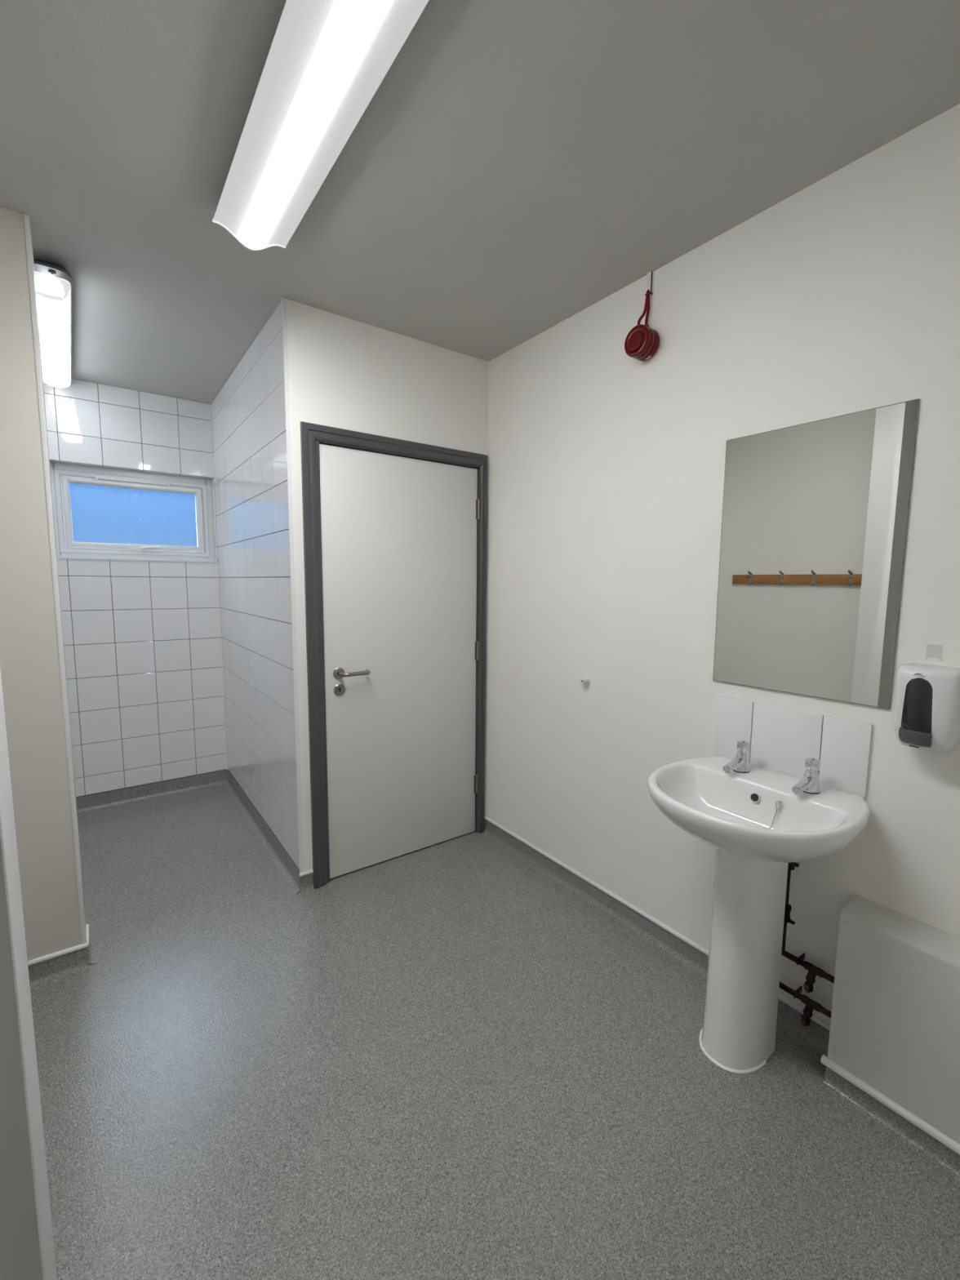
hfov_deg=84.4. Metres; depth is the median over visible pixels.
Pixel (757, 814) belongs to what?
washbasin
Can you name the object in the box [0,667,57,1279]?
wall partition
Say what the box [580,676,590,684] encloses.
door stop
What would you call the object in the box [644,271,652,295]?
conduit
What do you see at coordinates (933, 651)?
adhesive patch
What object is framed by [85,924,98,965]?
baseboard
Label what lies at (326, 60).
ceiling light
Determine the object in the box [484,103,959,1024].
wall
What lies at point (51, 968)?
baseboard
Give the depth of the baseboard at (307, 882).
2.41 m
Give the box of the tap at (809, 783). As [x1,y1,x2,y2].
[791,757,821,795]
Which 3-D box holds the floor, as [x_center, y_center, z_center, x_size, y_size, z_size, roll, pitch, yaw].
[-0.828,1.224,1.933,2.950,0.060,4.650,-4,8,-36]
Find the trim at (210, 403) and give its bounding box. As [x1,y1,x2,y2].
[209,403,227,769]
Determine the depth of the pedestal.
1.53 m
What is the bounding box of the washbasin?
[647,754,870,862]
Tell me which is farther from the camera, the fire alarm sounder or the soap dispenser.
the fire alarm sounder
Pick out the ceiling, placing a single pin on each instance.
(515, 166)
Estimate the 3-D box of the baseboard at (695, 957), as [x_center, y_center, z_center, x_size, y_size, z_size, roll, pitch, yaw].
[0.535,1.121,2.273,0.034,0.091,1.786,-4,8,-36]
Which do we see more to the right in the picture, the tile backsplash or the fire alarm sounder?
the tile backsplash
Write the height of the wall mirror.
0.799 m
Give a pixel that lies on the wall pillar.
(29, 662)
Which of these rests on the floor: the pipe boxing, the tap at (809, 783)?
the pipe boxing
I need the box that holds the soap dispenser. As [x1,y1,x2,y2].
[893,662,959,752]
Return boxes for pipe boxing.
[820,894,959,1183]
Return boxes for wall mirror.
[712,398,919,709]
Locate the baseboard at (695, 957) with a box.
[480,815,830,1057]
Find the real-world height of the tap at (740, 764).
0.094 m
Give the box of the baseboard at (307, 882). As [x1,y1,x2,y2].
[299,869,315,895]
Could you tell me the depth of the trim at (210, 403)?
3.57 m
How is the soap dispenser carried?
attached to the wall at (606, 465)
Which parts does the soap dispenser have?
push lever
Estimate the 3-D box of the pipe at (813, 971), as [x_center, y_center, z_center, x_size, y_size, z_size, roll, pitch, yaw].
[0.974,1.007,1.627,0.066,0.081,0.250,-4,8,-36]
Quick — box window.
[49,462,217,562]
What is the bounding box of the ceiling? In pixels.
[0,0,959,404]
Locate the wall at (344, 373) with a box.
[285,298,488,871]
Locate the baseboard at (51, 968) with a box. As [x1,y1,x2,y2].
[27,942,88,991]
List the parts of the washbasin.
plug chain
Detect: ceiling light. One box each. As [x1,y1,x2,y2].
[33,258,71,387]
[212,0,429,250]
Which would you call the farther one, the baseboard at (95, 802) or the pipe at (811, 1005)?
the baseboard at (95, 802)
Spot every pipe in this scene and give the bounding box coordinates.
[778,981,831,1026]
[781,862,799,953]
[781,951,834,992]
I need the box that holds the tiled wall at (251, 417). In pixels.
[211,297,303,872]
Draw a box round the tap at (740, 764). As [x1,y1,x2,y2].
[722,740,750,773]
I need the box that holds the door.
[300,421,487,888]
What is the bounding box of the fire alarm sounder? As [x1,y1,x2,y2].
[624,289,659,360]
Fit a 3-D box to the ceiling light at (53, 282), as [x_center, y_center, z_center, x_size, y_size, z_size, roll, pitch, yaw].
[-1.917,-1.359,2.376,0.133,0.102,1.375,-4,8,-37]
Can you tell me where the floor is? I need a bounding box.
[30,784,959,1279]
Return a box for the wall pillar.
[0,207,85,960]
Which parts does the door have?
lever handle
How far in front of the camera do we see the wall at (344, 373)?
2.37 m
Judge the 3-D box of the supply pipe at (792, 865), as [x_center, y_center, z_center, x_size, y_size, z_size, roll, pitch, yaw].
[0.944,0.754,1.610,0.025,0.432,0.036,-1,7,-14]
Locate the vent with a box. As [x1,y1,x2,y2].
[95,475,169,486]
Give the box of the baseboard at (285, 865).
[224,770,301,894]
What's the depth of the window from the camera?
3.29 m
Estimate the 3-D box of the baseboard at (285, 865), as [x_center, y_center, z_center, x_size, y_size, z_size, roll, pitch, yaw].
[-1.295,1.024,3.032,0.034,0.090,1.611,-4,8,-36]
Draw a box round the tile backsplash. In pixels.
[714,695,872,795]
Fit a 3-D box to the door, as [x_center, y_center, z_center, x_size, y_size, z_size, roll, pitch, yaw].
[-0.381,0.085,2.620,0.964,2.058,0.156,-4,8,-36]
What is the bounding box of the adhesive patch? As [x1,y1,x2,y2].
[924,644,943,660]
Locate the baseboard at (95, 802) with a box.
[75,769,227,813]
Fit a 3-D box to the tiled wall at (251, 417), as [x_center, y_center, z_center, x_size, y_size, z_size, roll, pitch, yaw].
[-1.236,-0.194,2.940,0.103,2.531,1.618,-4,8,-36]
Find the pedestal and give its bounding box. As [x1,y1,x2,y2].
[699,847,788,1074]
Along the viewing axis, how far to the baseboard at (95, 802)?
3.41 m
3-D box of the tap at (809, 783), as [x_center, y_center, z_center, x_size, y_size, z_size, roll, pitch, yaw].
[0.925,0.389,1.501,0.114,0.094,0.052,-4,8,-36]
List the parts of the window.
opening sash, pane, sill, handle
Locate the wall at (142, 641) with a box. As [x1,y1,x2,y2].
[43,378,228,797]

